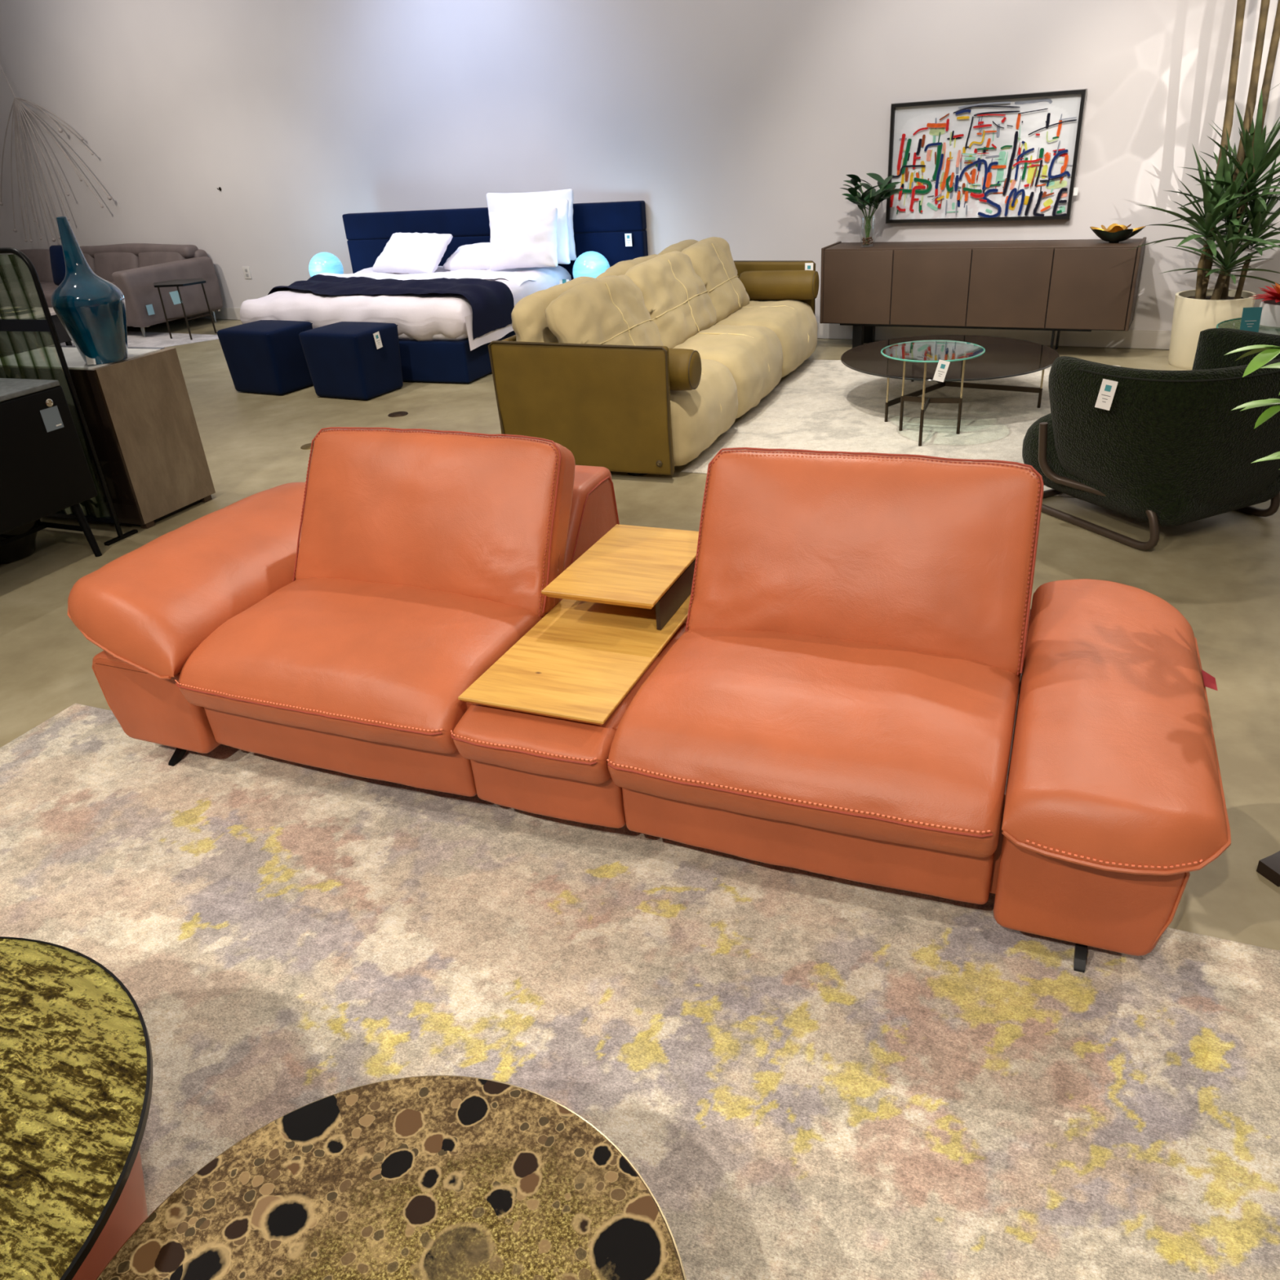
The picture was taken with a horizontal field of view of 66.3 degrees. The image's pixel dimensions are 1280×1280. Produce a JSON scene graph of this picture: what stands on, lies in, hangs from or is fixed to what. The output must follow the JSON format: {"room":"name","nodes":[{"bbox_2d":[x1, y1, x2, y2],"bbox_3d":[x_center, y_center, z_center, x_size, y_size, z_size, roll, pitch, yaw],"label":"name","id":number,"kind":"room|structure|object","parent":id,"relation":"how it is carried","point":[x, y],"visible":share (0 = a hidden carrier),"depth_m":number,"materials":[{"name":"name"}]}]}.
{"room":"store","nodes":[
{"label":"store","id":0,"kind":"room"},
{"bbox_2d":[0,0,1279,349],"bbox_3d":[-0.382,-4.540,8.007,19.700,3.900,0.120,11,31,26],"label":"wall","id":1,"kind":"structure","parent":0,"point":[744,123],"depth_m":8.10,"materials":[{"name":"white paint"}]},
{"bbox_2d":[242,266,251,279],"bbox_3d":[-4.255,-3.976,10.610,0.100,0.125,0.011,11,31,26],"label":"wall outlet","id":2,"kind":"object","parent":1,"relation":"attached to","point":[246,272],"visible":1,"depth_m":10.61,"materials":[{"name":"white plastic"}]},
{"bbox_2d":[186,307,1279,349],"bbox_3d":[-0.469,-2.877,8.913,18.900,0.124,0.014,11,31,26],"label":"baseboard","id":3,"kind":"structure","parent":1,"relation":"attached to","point":[1134,339],"depth_m":7.22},
{"bbox_2d":[885,88,1087,223],"bbox_3d":[2.382,-3.361,6.872,1.282,0.789,0.049,11,31,26],"label":"framed painting","id":4,"kind":"object","parent":1,"relation":"attached to","point":[1015,157],"visible":1,"depth_m":6.84,"materials":[{"name":"multicoloured paint"}]},
{"bbox_2d":[1073,187,1078,195],"bbox_3d":[2.965,-3.053,6.672,0.030,0.050,0.002,11,31,26],"label":"wall label","id":5,"kind":"object","parent":1,"relation":"attached to","point":[1076,189],"visible":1,"depth_m":6.67,"materials":[{"name":"white paper"}]},
{"bbox_2d":[0,318,1279,950],"bbox_3d":[-2.972,-0.557,5.041,17.700,0.080,12.800,8,30,21],"label":"floor","id":6,"kind":"structure","parent":0,"point":[1221,572],"depth_m":3.91,"materials":[{"name":"concrete"}]},
{"bbox_2d":[0,517,42,564],"bbox_3d":[-2.994,-0.479,4.600,0.430,0.190,0.430,8,30,21],"label":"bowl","id":7,"kind":"object","parent":6,"relation":"on","point":[19,549],"visible":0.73,"depth_m":4.54,"materials":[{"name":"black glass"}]},
{"bbox_2d":[0,377,102,556],"bbox_3d":[-2.948,-0.616,4.205,0.589,0.797,0.920,8,30,21],"label":"base cabinet","id":8,"kind":"object","parent":6,"relation":"on","point":[43,473],"visible":0.99,"depth_m":4.25,"materials":[{"name":"paint"}]},
{"bbox_2d":[40,405,63,431],"bbox_3d":[-2.564,-0.964,4.274,0.002,0.095,0.085,8,30,21],"label":"price tag","id":9,"kind":"object","parent":8,"relation":"attached to","point":[51,418],"visible":1,"depth_m":4.27,"materials":[{"name":"grey paper"}]},
{"bbox_2d":[0,247,137,546],"bbox_3d":[-3.013,-1.139,4.638,0.999,1.327,0.180,8,30,21],"label":"chair","id":10,"kind":"object","parent":6,"relation":"on","point":[17,324],"visible":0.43,"depth_m":4.42,"materials":[{"name":"black metal"}]},
{"bbox_2d":[0,345,215,528],"bbox_3d":[-2.776,-1.053,5.020,0.855,0.791,0.490,8,30,21],"label":"cabinet","id":11,"kind":"object","parent":6,"relation":"on","point":[137,410],"visible":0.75,"depth_m":4.80,"materials":[{"name":"brown wood"}]},
{"bbox_2d":[50,216,128,364],"bbox_3d":[-2.551,-1.605,4.508,0.304,0.630,0.304,8,30,21],"label":"vase","id":12,"kind":"object","parent":11,"relation":"on","point":[90,308],"visible":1,"depth_m":4.45,"materials":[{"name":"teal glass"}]},
{"bbox_2d":[85,355,96,364],"bbox_3d":[-2.553,-1.312,4.552,0.042,0.064,0.015,-2,28,4],"label":"price tag","id":13,"kind":"object","parent":11,"relation":"on","point":[90,361],"visible":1,"depth_m":4.55,"materials":[{"name":"white paper"}]},
{"bbox_2d":[0,243,222,337],"bbox_3d":[-6.509,-4.016,11.188,3.730,0.832,1.176,11,31,26],"label":"leather sofa","id":14,"kind":"object","parent":6,"relation":"on","point":[134,268],"visible":0.61,"depth_m":10.64,"materials":[{"name":"leather"}]},
{"bbox_2d":[0,281,51,290],"bbox_3d":[-7.535,-4.106,11.632,0.775,0.210,0.860,11,31,26],"label":"seat cushion","id":15,"kind":"object","parent":14,"relation":"on","point":[13,284],"depth_m":11.56,"materials":[{"name":"beige leather"}]},
{"bbox_2d":[0,281,57,306],"bbox_3d":[-6.848,-3.976,11.285,0.775,0.210,0.860,11,31,26],"label":"seat cushion","id":16,"kind":"object","parent":14,"relation":"on","point":[16,291],"depth_m":10.98,"materials":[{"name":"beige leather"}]},
{"bbox_2d":[14,248,53,282],"bbox_3d":[-7.314,-4.506,11.919,0.770,0.455,0.268,11,31,26],"label":"cushion","id":17,"kind":"object","parent":14,"relation":"on","point":[40,259],"depth_m":11.75,"materials":[{"name":"grey fabric"}]},
{"bbox_2d":[48,244,65,285],"bbox_3d":[-6.374,-4.139,10.840,0.300,0.419,0.208,11,31,26],"label":"cushion","id":18,"kind":"object","parent":14,"relation":"on","point":[57,262],"visible":0.43,"depth_m":10.76,"materials":[{"name":"blue fabric"}]},
{"bbox_2d":[31,281,115,307],"bbox_3d":[-6.161,-3.845,10.939,0.775,0.210,0.860,11,31,26],"label":"seat cushion","id":19,"kind":"object","parent":14,"relation":"on","point":[35,302],"depth_m":10.72,"materials":[{"name":"grey fabric"}]},
{"bbox_2d":[82,253,95,273],"bbox_3d":[-6.627,-4.375,11.573,0.770,0.455,0.268,11,31,26],"label":"cushion","id":20,"kind":"object","parent":14,"relation":"on","point":[89,257],"depth_m":11.33,"materials":[{"name":"grey fabric"}]},
{"bbox_2d":[93,252,139,281],"bbox_3d":[-5.941,-4.245,11.226,0.770,0.455,0.268,11,31,26],"label":"cushion","id":21,"kind":"object","parent":14,"relation":"on","point":[105,264],"depth_m":11.12,"materials":[{"name":"grey fabric"}]},
{"bbox_2d":[146,304,155,315],"bbox_3d":[-5.044,-3.402,10.095,0.001,0.100,0.075,11,31,27],"label":"price tag","id":22,"kind":"object","parent":14,"relation":"attached to","point":[149,308],"visible":1,"depth_m":10.09,"materials":[{"name":"blue paper"}]},
{"bbox_2d":[137,251,187,267],"bbox_3d":[-5.254,-4.114,10.880,0.770,0.455,0.268,11,31,26],"label":"cushion","id":23,"kind":"object","parent":14,"relation":"on","point":[144,258],"depth_m":10.76,"materials":[{"name":"grey fabric"}]},
{"bbox_2d":[5,331,218,355],"bbox_3d":[-6.536,-3.000,10.126,4.418,0.008,2.091,10,31,26],"label":"area rug","id":24,"kind":"object","parent":6,"relation":"on","point":[135,339],"visible":0.27,"depth_m":10.02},
{"bbox_2d":[0,306,72,352],"bbox_3d":[-6.245,-3.054,9.763,1.100,0.384,0.700,11,31,26],"label":"coffee table","id":25,"kind":"object","parent":24,"relation":"on","point":[63,336],"visible":0.29,"depth_m":9.49,"materials":[{"name":"stone"}]},
{"bbox_2d":[3,306,34,315],"bbox_3d":[-6.128,-3.214,9.595,0.367,0.039,0.368,11,31,26],"label":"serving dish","id":26,"kind":"object","parent":25,"relation":"on","point":[20,309],"visible":0.62,"depth_m":9.65,"materials":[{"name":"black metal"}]},
{"bbox_2d":[153,278,216,339],"bbox_3d":[-4.594,-3.354,9.947,0.580,0.535,0.460,8,30,21],"label":"side table","id":27,"kind":"object","parent":24,"relation":"on","point":[179,282],"visible":1,"depth_m":9.86,"materials":[{"name":"black metal"}]},
{"bbox_2d":[168,290,181,304],"bbox_3d":[-4.602,-3.394,9.716,0.106,0.131,0.001,-2,28,4],"label":"price tag","id":28,"kind":"object","parent":27,"relation":"hanging from","point":[175,295],"visible":1,"depth_m":9.71,"materials":[{"name":"paper"}]},
{"bbox_2d":[216,320,313,395],"bbox_3d":[-2.824,-2.173,7.504,0.556,0.479,0.457,11,31,27],"label":"ottoman","id":29,"kind":"object","parent":6,"relation":"on","point":[261,356],"visible":0.9,"depth_m":7.33,"materials":[{"name":"blue fabric"}]},
{"bbox_2d":[300,442,314,449],"bbox_3d":[-2.024,-1.198,6.045,0.136,0.006,0.136,8,30,21],"label":"floor outlet","id":30,"kind":"object","parent":6,"relation":"on","point":[306,446],"visible":0.41,"depth_m":6.03,"materials":[{"name":"gold metal"}]},
{"bbox_2d":[297,321,403,399],"bbox_3d":[-2.093,-2.053,7.173,0.556,0.479,0.457,11,31,27],"label":"ottoman","id":31,"kind":"object","parent":6,"relation":"on","point":[344,360],"visible":1,"depth_m":7.01,"materials":[{"name":"blue fabric"}]},
{"bbox_2d":[373,331,382,349],"bbox_3d":[-1.859,-2.126,6.954,0.002,0.116,0.071,11,31,27],"label":"price tag","id":32,"kind":"object","parent":31,"relation":"attached to","point":[376,335],"visible":1,"depth_m":6.95,"materials":[{"name":"white paper"}]},
{"bbox_2d":[387,411,408,417],"bbox_3d":[-1.634,-1.526,6.620,0.136,0.006,0.136,8,30,21],"label":"floor outlet","id":33,"kind":"object","parent":6,"relation":"on","point":[397,414],"visible":1,"depth_m":6.61,"materials":[{"name":"gold metal"}]},
{"bbox_2d":[240,200,648,382],"bbox_3d":[-1.713,-2.918,8.133,3.053,1.065,2.087,8,30,21],"label":"double bed","id":34,"kind":"object","parent":6,"relation":"on","point":[437,343],"visible":0.53,"depth_m":7.76,"materials":[{"name":"blue fabric"}]},
{"bbox_2d":[267,274,514,339],"bbox_3d":[-2.052,-2.663,7.779,2.284,0.345,0.835,11,31,26],"label":"throw","id":35,"kind":"object","parent":34,"relation":"on","point":[491,302],"visible":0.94,"depth_m":7.44,"materials":[{"name":"blue fabric"}]},
{"bbox_2d":[240,265,571,341],"bbox_3d":[-1.894,-2.828,8.170,2.157,0.371,1.899,8,30,21],"label":"duvet","id":36,"kind":"object","parent":34,"relation":"on","point":[430,317],"depth_m":7.44,"materials":[{"name":"white fabric"}]},
{"bbox_2d":[372,232,453,274],"bbox_3d":[-1.976,-3.353,8.501,0.678,0.316,0.363,11,31,27],"label":"bed pillow","id":37,"kind":"object","parent":34,"relation":"on","point":[404,253],"visible":0.98,"depth_m":8.40,"materials":[{"name":"white fabric"}]},
{"bbox_2d":[443,242,490,271],"bbox_3d":[-1.397,-3.339,8.555,0.554,0.220,0.383,4,29,16],"label":"bed pillow","id":38,"kind":"object","parent":34,"relation":"on","point":[476,256],"visible":0.56,"depth_m":8.46,"materials":[{"name":"white fabric"}]},
{"bbox_2d":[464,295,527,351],"bbox_3d":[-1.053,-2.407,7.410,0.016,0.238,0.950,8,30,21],"label":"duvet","id":39,"kind":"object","parent":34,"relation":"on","point":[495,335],"depth_m":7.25,"materials":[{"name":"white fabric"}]},
{"bbox_2d":[488,207,557,270],"bbox_3d":[-0.961,-3.288,8.048,0.643,0.460,0.231,8,30,21],"label":"bed pillow","id":40,"kind":"object","parent":34,"relation":"on","point":[520,238],"visible":1,"depth_m":7.97,"materials":[{"name":"white fabric"}]},
{"bbox_2d":[486,188,576,260],"bbox_3d":[-0.933,-3.544,8.399,0.834,0.555,0.176,8,30,21],"label":"bed pillow","id":41,"kind":"object","parent":34,"relation":"on","point":[495,200],"visible":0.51,"depth_m":8.28,"materials":[{"name":"white fabric"}]},
{"bbox_2d":[502,199,570,264],"bbox_3d":[-0.863,-3.400,8.180,0.602,0.501,0.182,6,29,18],"label":"bed pillow","id":42,"kind":"object","parent":34,"relation":"on","point":[562,206],"visible":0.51,"depth_m":8.08,"materials":[{"name":"white fabric"}]},
{"bbox_2d":[559,279,568,284],"bbox_3d":[-0.631,-2.962,8.181,0.090,0.091,0.017,8,30,21],"label":"price tag","id":43,"kind":"object","parent":34,"relation":"attached to","point":[561,281],"visible":0.23,"depth_m":8.18,"materials":[{"name":"white paper"}]},
{"bbox_2d":[624,233,631,246],"bbox_3d":[-0.097,-3.356,8.221,0.060,0.100,0.002,8,30,21],"label":"price tag","id":44,"kind":"object","parent":34,"relation":"attached to","point":[628,236],"visible":1,"depth_m":8.22,"materials":[{"name":"white paper"}]},
{"bbox_2d":[0,702,1279,1279],"bbox_3d":[-0.380,1.106,1.386,4.440,0.011,2.760,8,30,21],"label":"area rug","id":45,"kind":"object","parent":6,"relation":"on","point":[807,1075],"visible":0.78,"depth_m":1.98,"materials":[{"name":"carpet"}]},
{"bbox_2d":[0,936,153,1279],"bbox_3d":[-1.126,0.923,1.352,0.957,0.442,0.957,8,30,21],"label":"coffee table","id":46,"kind":"object","parent":45,"relation":"on","point":[76,1057],"visible":0.97,"depth_m":1.37,"materials":[{"name":"gold metal"}]},
{"bbox_2d":[95,1075,686,1279],"bbox_3d":[-0.309,0.986,1.219,0.769,0.349,0.769,8,30,21],"label":"coffee table","id":47,"kind":"object","parent":45,"relation":"on","point":[428,1177],"visible":1,"depth_m":1.30,"materials":[{"name":"stone"}]},
{"bbox_2d":[67,426,1231,973],"bbox_3d":[-0.094,-0.091,2.703,2.993,0.858,1.264,8,30,21],"label":"sofa","id":48,"kind":"object","parent":45,"relation":"on","point":[847,670],"visible":1,"depth_m":2.34,"materials":[{"name":"leather"}]},
{"bbox_2d":[177,577,563,753],"bbox_3d":[-0.735,0.000,2.757,0.868,0.216,0.702,8,30,21],"label":"seat cushion","id":49,"kind":"object","parent":48,"relation":"on","point":[390,661],"depth_m":2.57,"materials":[{"name":"leather"}]},
{"bbox_2d":[295,428,575,617],"bbox_3d":[-0.621,-0.356,2.902,0.876,0.484,0.345,8,30,21],"label":"cushion","id":50,"kind":"object","parent":48,"relation":"on","point":[483,517],"depth_m":2.78,"materials":[{"name":"leather"}]},
{"bbox_2d":[453,622,688,783],"bbox_3d":[-0.142,0.112,2.541,0.404,0.141,0.702,8,30,21],"label":"cushion","id":51,"kind":"object","parent":48,"relation":"on","point":[557,746],"depth_m":2.28,"materials":[{"name":"leather"}]},
{"bbox_2d":[457,594,692,724],"bbox_3d":[-0.089,-0.032,2.637,0.382,0.020,0.892,8,30,21],"label":"tray","id":52,"kind":"object","parent":48,"relation":"on","point":[583,661],"depth_m":2.46,"materials":[{"name":"brown wood"}]},
{"bbox_2d":[541,524,698,630],"bbox_3d":[-0.016,-0.177,2.765,0.320,0.105,0.500,8,30,21],"label":"tray","id":53,"kind":"object","parent":48,"relation":"on","point":[633,577],"depth_m":2.68,"materials":[{"name":"brown wood"}]},
{"bbox_2d":[607,627,1021,857],"bbox_3d":[0.431,0.156,2.297,0.834,0.213,0.702,8,30,21],"label":"seat cushion","id":54,"kind":"object","parent":48,"relation":"on","point":[915,743],"depth_m":2.10,"materials":[{"name":"leather"}]},
{"bbox_2d":[688,449,1044,675],"bbox_3d":[0.542,-0.201,2.438,0.825,0.486,0.340,8,30,21],"label":"cushion","id":55,"kind":"object","parent":48,"relation":"on","point":[935,557],"depth_m":2.33,"materials":[{"name":"leather"}]},
{"bbox_2d":[488,236,817,475],"bbox_3d":[0.298,-1.917,6.119,1.065,0.912,3.040,8,30,21],"label":"sofa","id":56,"kind":"object","parent":6,"relation":"on","point":[584,370],"visible":0.95,"depth_m":5.09,"materials":[{"name":"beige leather"}]},
{"bbox_2d":[511,275,596,342],"bbox_3d":[-0.393,-1.722,5.421,0.272,0.470,1.087,8,30,21],"label":"cushion","id":57,"kind":"object","parent":56,"relation":"on","point":[531,316],"depth_m":5.00,"materials":[{"name":"beige fabric"}]},
{"bbox_2d":[545,275,663,346],"bbox_3d":[-0.171,-1.674,5.304,0.364,0.528,0.971,8,30,21],"label":"cushion","id":58,"kind":"object","parent":56,"relation":"on","point":[613,309],"depth_m":5.12,"materials":[{"name":"beige leather"}]},
{"bbox_2d":[595,253,659,278],"bbox_3d":[-0.012,-2.167,6.221,0.271,0.474,1.015,8,30,21],"label":"cushion","id":59,"kind":"object","parent":56,"relation":"on","point":[622,268],"depth_m":5.96,"materials":[{"name":"beige fabric"}]},
{"bbox_2d":[624,250,716,348],"bbox_3d":[0.186,-2.104,6.077,0.359,0.528,0.994,8,30,21],"label":"cushion","id":60,"kind":"object","parent":56,"relation":"on","point":[678,298],"depth_m":5.92,"materials":[{"name":"beige fabric"}]},
{"bbox_2d":[657,239,698,255],"bbox_3d":[0.312,-2.562,6.931,0.267,0.471,0.860,8,30,21],"label":"cushion","id":61,"kind":"object","parent":56,"relation":"on","point":[682,246],"depth_m":6.75,"materials":[{"name":"beige leather"}]},
{"bbox_2d":[668,348,701,390],"bbox_3d":[0.112,-1.345,4.869,0.361,0.202,0.202,8,30,21],"label":"bolster cushion","id":62,"kind":"object","parent":56,"relation":"on","point":[685,364],"visible":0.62,"depth_m":4.76,"materials":[{"name":"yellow leather"}]},
{"bbox_2d":[670,359,737,466],"bbox_3d":[0.042,-1.279,5.383,0.835,0.421,0.910,8,30,21],"label":"seat cushion","id":63,"kind":"object","parent":56,"relation":"on","point":[700,415],"depth_m":5.07,"materials":[{"name":"beige fabric"}]},
{"bbox_2d":[681,236,749,323],"bbox_3d":[0.510,-2.480,6.760,0.368,0.528,0.755,8,30,21],"label":"cushion","id":64,"kind":"object","parent":56,"relation":"on","point":[711,258],"depth_m":6.59,"materials":[{"name":"beige fabric"}]},
{"bbox_2d":[672,324,782,418],"bbox_3d":[0.408,-1.710,6.159,0.836,0.417,0.990,8,30,21],"label":"seat cushion","id":65,"kind":"object","parent":56,"relation":"on","point":[753,355],"depth_m":5.89,"materials":[{"name":"beige leather"}]},
{"bbox_2d":[715,299,817,377],"bbox_3d":[0.779,-2.153,6.951,0.832,0.419,0.950,8,30,21],"label":"seat cushion","id":66,"kind":"object","parent":56,"relation":"on","point":[794,322],"depth_m":6.64,"materials":[{"name":"beige leather"}]},
{"bbox_2d":[738,270,818,300],"bbox_3d":[1.000,-2.564,7.085,0.568,0.202,0.202,8,30,21],"label":"bolster cushion","id":67,"kind":"object","parent":56,"relation":"on","point":[770,285],"visible":0.85,"depth_m":7.00,"materials":[{"name":"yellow leather"}]},
{"bbox_2d":[804,262,813,270],"bbox_3d":[1.216,-2.654,7.049,0.060,0.110,0.002,8,30,21],"label":"price tag","id":68,"kind":"object","parent":56,"relation":"attached to","point":[808,266],"visible":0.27,"depth_m":7.04,"materials":[{"name":"white paper"}]},
{"bbox_2d":[680,359,1120,497],"bbox_3d":[1.704,-1.354,5.817,2.130,0.008,2.680,8,30,21],"label":"area rug","id":69,"kind":"object","parent":6,"relation":"on","point":[821,405],"visible":0.44,"depth_m":5.74,"materials":[{"name":"white carpet"}]},
{"bbox_2d":[880,340,985,446],"bbox_3d":[1.570,-1.343,5.317,0.534,0.452,0.534,8,30,21],"label":"side table","id":70,"kind":"object","parent":69,"relation":"on","point":[922,399],"visible":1,"depth_m":5.30,"materials":[{"name":"clear glass"}]},
{"bbox_2d":[933,360,950,382],"bbox_3d":[1.536,-1.372,4.997,0.079,0.115,0.002,2,28,11],"label":"price tag","id":71,"kind":"object","parent":70,"relation":"attached to","point":[942,367],"visible":1,"depth_m":5.00,"materials":[{"name":"white paper"}]},
{"bbox_2d":[840,334,1059,422],"bbox_3d":[1.855,-1.593,5.954,1.254,0.270,1.254,8,30,21],"label":"coffee table","id":72,"kind":"object","parent":69,"relation":"on","point":[1002,357],"visible":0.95,"depth_m":5.82,"materials":[{"name":"brown glass"}]},
{"bbox_2d":[819,236,1146,349],"bbox_3d":[2.399,-2.476,7.087,2.136,0.738,0.426,11,31,26],"label":"sideboard","id":73,"kind":"object","parent":6,"relation":"on","point":[1069,285],"visible":0.96,"depth_m":6.84,"materials":[{"name":"brown wood"}]},
{"bbox_2d":[860,217,875,247],"bbox_3d":[1.659,-2.973,7.137,0.098,0.198,0.098,11,31,26],"label":"glass vase","id":74,"kind":"object","parent":73,"relation":"on","point":[864,240],"visible":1,"depth_m":7.15,"materials":[{"name":"clear glass"}]},
{"bbox_2d":[840,173,904,244],"bbox_3d":[1.640,-3.108,7.074,0.439,0.475,0.420,-16,30,-21],"label":"leafy plant","id":75,"kind":"object","parent":74,"relation":"in","point":[870,197],"visible":1,"depth_m":7.02,"materials":[{"name":"green plant"}]},
{"bbox_2d":[1089,223,1146,242],"bbox_3d":[3.159,-2.697,6.502,0.342,0.108,0.257,11,31,26],"label":"bowl","id":76,"kind":"object","parent":73,"relation":"on","point":[1115,233],"visible":1,"depth_m":6.46,"materials":[{"name":"gold metal"}]},
{"bbox_2d":[1022,328,1279,550],"bbox_3d":[2.157,-0.857,4.033,0.985,0.720,0.950,-15,29,-19],"label":"armchair","id":77,"kind":"object","parent":6,"relation":"on","point":[1170,449],"visible":0.97,"depth_m":3.71,"materials":[{"name":"green fabric"}]},
{"bbox_2d":[1094,378,1118,410],"bbox_3d":[1.714,-0.901,3.602,0.066,0.110,0.012,22,37,40],"label":"price tag","id":78,"kind":"object","parent":77,"relation":"attached to","point":[1108,388],"visible":1,"depth_m":3.60,"materials":[{"name":"white paper"}]},
{"bbox_2d":[1168,288,1256,369],"bbox_3d":[3.675,-2.006,6.335,0.452,0.435,0.452,8,30,21],"label":"planter","id":79,"kind":"object","parent":6,"relation":"on","point":[1192,316],"visible":0.7,"depth_m":6.21,"materials":[{"name":"beige ceramic"}]},
{"bbox_2d":[1128,0,1279,299],"bbox_3d":[3.540,-3.157,5.676,1.060,2.304,0.901,8,30,21],"label":"dracaena","id":80,"kind":"object","parent":79,"relation":"in","point":[1234,184],"visible":1,"depth_m":5.85,"materials":[{"name":"plant"}]},
{"bbox_2d":[1216,317,1279,334],"bbox_3d":[2.874,-1.083,4.442,0.580,0.650,0.580,8,30,21],"label":"pedestal table","id":81,"kind":"object","parent":6,"relation":"on","point":[1277,331],"visible":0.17,"depth_m":4.48,"materials":[{"name":"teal glass"}]},
{"bbox_2d":[1240,306,1262,332],"bbox_3d":[2.634,-1.379,4.226,0.075,0.104,0.016,2,28,11],"label":"display card","id":82,"kind":"object","parent":81,"relation":"on","point":[1251,317],"visible":0.91,"depth_m":4.22,"materials":[{"name":"teal paper"}]},
{"bbox_2d":[1259,300,1279,328],"bbox_3d":[2.820,-1.433,4.310,0.180,0.100,0.180,8,30,21],"label":"flower pot","id":83,"kind":"object","parent":81,"relation":"on","point":[1270,314],"visible":0.79,"depth_m":4.28,"materials":[{"name":"white ceramic"}]},
{"bbox_2d":[1249,282,1279,302],"bbox_3d":[2.817,-1.481,4.285,0.275,0.145,0.277,8,30,21],"label":"flower","id":84,"kind":"object","parent":83,"relation":"in","point":[1273,294],"visible":1,"depth_m":4.29,"materials":[{"name":"red plant"}]},
{"bbox_2d":[1256,850,1279,887],"bbox_3d":[1.827,0.197,2.235,0.689,0.555,0.670,8,30,21],"label":"side table","id":85,"kind":"object","parent":6,"relation":"on","point":[1268,867],"visible":1,"depth_m":2.23,"materials":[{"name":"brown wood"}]},
{"bbox_3d":[1.673,-0.207,2.191,0.130,0.220,0.130,8,30,21],"label":"vase","id":86,"kind":"object","parent":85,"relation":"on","visible":0},
{"bbox_2d":[1224,344,1279,470],"bbox_3d":[1.612,-0.570,1.984,0.764,0.666,0.450,8,30,21],"label":"leafy branches","id":87,"kind":"object","parent":86,"relation":"in","point":[1269,352],"visible":1,"depth_m":2.09,"materials":[{"name":"green plant"}]},
{"bbox_3d":[-3.095,-3.256,9.718,0.460,0.399,0.422,11,31,26],"label":"nightstand","id":88,"kind":"object","parent":6,"relation":"on","visible":0},
{"bbox_2d":[308,252,343,276],"bbox_3d":[-2.999,-3.534,9.371,0.320,0.328,0.320,8,30,21],"label":"globe lamp","id":89,"kind":"object","parent":88,"relation":"on","point":[322,262],"visible":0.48,"depth_m":9.24,"materials":[{"name":"blue glass"}]},
{"bbox_3d":[-0.325,-2.767,8.393,0.460,0.399,0.422,11,31,26],"label":"nightstand","id":90,"kind":"object","parent":6,"relation":"on","visible":0},
{"bbox_2d":[573,251,609,278],"bbox_3d":[-0.406,-3.093,8.239,0.320,0.328,0.320,8,30,21],"label":"globe lamp","id":91,"kind":"object","parent":90,"relation":"on","point":[588,264],"visible":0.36,"depth_m":8.11,"materials":[{"name":"blue glass"}]},
{"bbox_3d":[-3.228,-4.080,3.205,17.700,0.080,12.800,8,30,21],"label":"ceiling","id":92,"kind":"structure","parent":0,"visible":0},
{"bbox_2d":[0,65,111,242],"bbox_3d":[-6.934,-6.075,10.937,2.094,3.043,0.108,11,31,26],"label":"pendant","id":93,"kind":"object","parent":92,"relation":"hanging from","point":[15,103],"visible":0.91,"depth_m":11.18,"materials":[{"name":"black metal"}]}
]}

